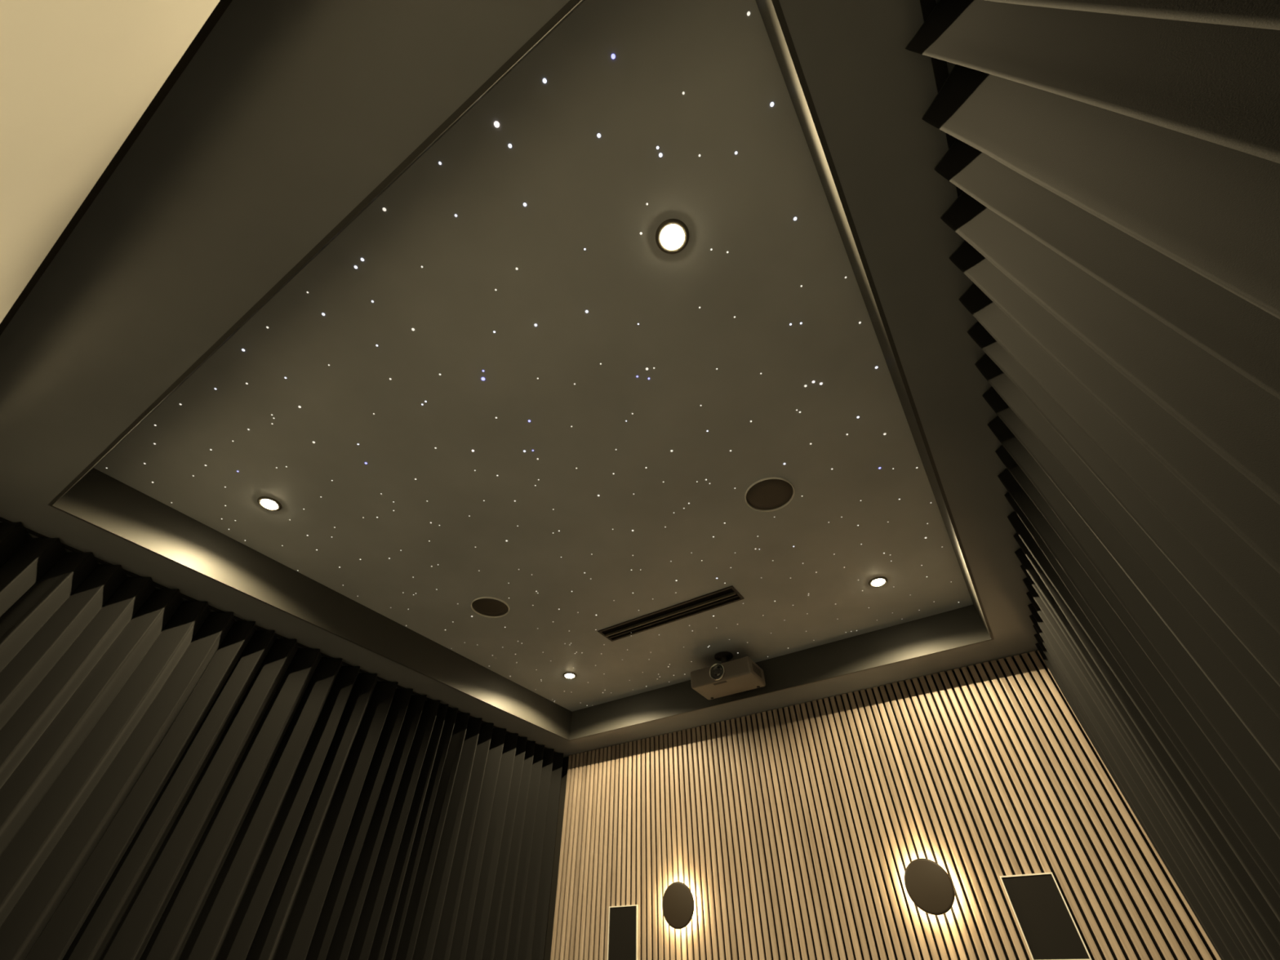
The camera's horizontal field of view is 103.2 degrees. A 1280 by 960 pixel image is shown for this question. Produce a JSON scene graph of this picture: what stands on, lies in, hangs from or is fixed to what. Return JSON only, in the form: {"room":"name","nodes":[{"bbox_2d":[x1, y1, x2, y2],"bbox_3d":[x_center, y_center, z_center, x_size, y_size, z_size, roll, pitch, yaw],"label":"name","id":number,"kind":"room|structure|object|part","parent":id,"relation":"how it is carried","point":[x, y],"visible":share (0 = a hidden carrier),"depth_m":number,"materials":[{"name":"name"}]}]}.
{"room":"home theater","nodes":[
{"label":"home theater","id":0,"kind":"room"},
{"bbox_2d":[0,0,232,335],"bbox_3d":[-1.339,0.021,0.461,3.705,2.918,0.100,-25,-50,23],"label":"screen frame","id":1,"kind":"structure","parent":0,"point":[223,5],"depth_m":1.14,"materials":[{"name":"grey paint"}]},
{"bbox_2d":[0,0,220,323],"bbox_3d":[-1.295,0.078,0.507,3.300,1.662,0.040,-25,-50,23],"label":"projection screen","id":2,"kind":"object","parent":1,"relation":"attached to","point":[77,77],"visible":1,"depth_m":0.77,"materials":[{"name":"fabric"}]},
{"bbox_2d":[0,0,1038,757],"bbox_3d":[-0.229,0.327,2.539,3.705,0.416,3.940,-25,-50,23],"label":"ceiling","id":3,"kind":"structure","parent":0,"point":[288,114],"depth_m":1.29,"materials":[{"name":"grey paint"}]},
{"bbox_2d":[0,516,563,959],"bbox_3d":[-1.698,2.028,2.196,0.138,2.481,3.738,-25,-50,23],"label":"curtain","id":4,"kind":"object","parent":3,"relation":"hanging from","point":[180,780],"visible":1,"depth_m":2.35,"materials":[{"name":"black fabric"}]},
{"bbox_2d":[47,467,572,741],"bbox_3d":[-1.450,0.989,3.064,0.012,0.216,3.283,-25,-50,23],"label":"cove","id":5,"kind":"structure","parent":3,"relation":"attached to","point":[99,500],"depth_m":2.63,"materials":[{"name":"paint"}]},
{"bbox_2d":[48,0,584,505],"bbox_3d":[-1.101,-0.553,1.515,2.971,0.216,0.012,-25,-50,23],"label":"cove","id":6,"kind":"structure","parent":3,"relation":"attached to","point":[571,5],"depth_m":1.27,"materials":[{"name":"paint"}]},
{"bbox_2d":[568,604,991,740],"bbox_3d":[0.695,1.377,3.450,2.971,0.216,0.012,-25,-50,23],"label":"cove","id":7,"kind":"structure","parent":3,"relation":"attached to","point":[962,627],"depth_m":3.24,"materials":[{"name":"paint"}]},
{"bbox_2d":[755,0,994,639],"bbox_3d":[1.043,-0.165,1.901,0.012,0.216,3.283,-25,-50,23],"label":"cove","id":8,"kind":"structure","parent":3,"relation":"attached to","point":[771,13],"depth_m":1.38,"materials":[{"name":"paint"}]},
{"bbox_2d":[905,0,1279,959],"bbox_3d":[1.221,0.667,0.825,0.141,2.481,3.725,-25,-50,23],"label":"curtain","id":9,"kind":"object","parent":3,"relation":"hanging from","point":[1113,166],"visible":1,"depth_m":0.86,"materials":[{"name":"black fabric"}]},
{"bbox_2d":[93,0,973,711],"bbox_3d":[-0.203,0.264,2.630,2.995,0.200,3.283,-25,-50,23],"label":"ceiling","id":10,"kind":"structure","parent":0,"point":[580,189],"depth_m":1.93,"materials":[{"name":"paint"}]},
{"bbox_2d":[257,496,281,511],"bbox_3d":[-1.703,0.113,2.331,0.100,0.010,0.100,-25,-50,23],"label":"recessed light","id":11,"kind":"object","parent":10,"relation":"in","point":[270,504],"visible":1,"depth_m":2.32,"materials":[{"name":"beige"}]},
{"bbox_2d":[471,596,509,617],"bbox_3d":[-0.875,0.745,2.965,0.220,0.009,0.220,-25,-50,23],"label":"ceiling speaker","id":12,"kind":"object","parent":10,"relation":"attached to","point":[486,606],"visible":1,"depth_m":2.96,"materials":[{"name":"brown"}]},
{"bbox_2d":[562,672,577,678],"bbox_3d":[-0.501,1.397,3.619,0.100,0.010,0.100,-25,-50,23],"label":"recessed light","id":13,"kind":"object","parent":10,"relation":"in","point":[567,675],"visible":1,"depth_m":3.61,"materials":[{"name":"beige glass"}]},
{"bbox_2d":[597,586,744,641],"bbox_3d":[0.165,0.814,3.027,0.927,0.016,0.153,-25,-50,23],"label":"ceiling vent","id":14,"kind":"object","parent":10,"relation":"in","point":[728,595],"visible":1,"depth_m":3.01,"materials":[{"name":"black metal"}]},
{"bbox_3d":[0.178,0.826,3.043,0.899,0.009,0.007,-25,-50,23],"label":"blade","id":15,"kind":"part","parent":14,"relation":"part of","materials":[{"name":"black metal"}]},
{"bbox_2d":[655,218,688,253],"bbox_3d":[0.095,-0.715,1.497,0.100,0.010,0.100,-25,-50,23],"label":"recessed light","id":16,"kind":"object","parent":10,"relation":"in","point":[672,241],"visible":1,"depth_m":1.49,"materials":[{"name":"grey"}]},
{"bbox_2d":[690,651,765,699],"bbox_3d":[0.567,1.261,3.337,0.423,0.212,0.257,-25,-50,23],"label":"projector","id":17,"kind":"object","parent":10,"relation":"attached to","point":[725,678],"visible":1,"depth_m":3.25,"materials":[{"name":"grey plastic"}]},
{"bbox_3d":[0.494,1.226,3.241,0.095,0.095,0.009,-25,-50,23],"label":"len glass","id":18,"kind":"part","parent":17,"relation":"part of","materials":[{"name":"black glass"}]},
{"bbox_2d":[751,662,761,677],"bbox_3d":[0.743,1.210,3.224,0.002,0.054,0.128,-25,-50,23],"label":"vent","id":19,"kind":"object","parent":17,"relation":"attached to","point":[756,669],"depth_m":3.22,"materials":[{"name":"black"}]},
{"bbox_2d":[744,476,794,511],"bbox_3d":[0.583,0.068,2.283,0.220,0.009,0.220,-25,-50,23],"label":"ceiling speaker","id":20,"kind":"object","parent":10,"relation":"attached to","point":[772,493],"visible":1,"depth_m":2.28,"materials":[{"name":"brown"}]},
{"bbox_2d":[868,576,887,586],"bbox_3d":[1.303,0.561,2.777,0.100,0.010,0.100,-25,-50,23],"label":"recessed light","id":21,"kind":"object","parent":10,"relation":"in","point":[879,581],"visible":1,"depth_m":2.77,"materials":[{"name":"beige glass"}]},
{"bbox_2d":[543,652,1042,959],"bbox_3d":[0.879,2.405,2.852,3.705,2.918,0.100,-25,-50,23],"label":"wall","id":22,"kind":"structure","parent":0,"point":[547,954],"depth_m":3.72,"materials":[{"name":"grey paint"}]},
{"bbox_2d":[550,650,1221,959],"bbox_3d":[0.848,2.508,2.665,3.427,2.490,0.022,-25,-50,23],"label":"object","id":23,"kind":"structure","parent":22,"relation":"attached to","point":[793,833],"depth_m":2.86,"materials":[{"name":"brown wood"}]},
{"bbox_2d":[607,904,638,959],"bbox_3d":[-0.108,2.855,3.177,0.221,0.294,0.012,-25,-50,23],"label":"wall speaker","id":24,"kind":"object","parent":23,"relation":"attached to","point":[623,920],"visible":1,"depth_m":3.18,"materials":[{"name":"black"}]},
{"bbox_2d":[662,881,694,928],"bbox_3d":[0.240,2.586,3.088,0.222,0.222,0.052,-25,-50,23],"label":"wall sconce","id":25,"kind":"object","parent":23,"relation":"attached to","point":[677,903],"visible":1,"depth_m":3.07,"materials":[{"name":"brown"}]},
{"bbox_2d":[904,857,955,915],"bbox_3d":[1.444,2.025,2.530,0.222,0.222,0.052,-25,-50,23],"label":"wall sconce","id":26,"kind":"object","parent":23,"relation":"attached to","point":[927,884],"visible":1,"depth_m":2.51,"materials":[{"name":"brown"}]},
{"bbox_2d":[999,871,1091,959],"bbox_3d":[1.813,1.962,2.285,0.218,0.297,0.012,-25,-50,23],"label":"wall speaker","id":27,"kind":"object","parent":23,"relation":"attached to","point":[1049,930],"visible":1,"depth_m":2.28,"materials":[{"name":"black"}]}
]}

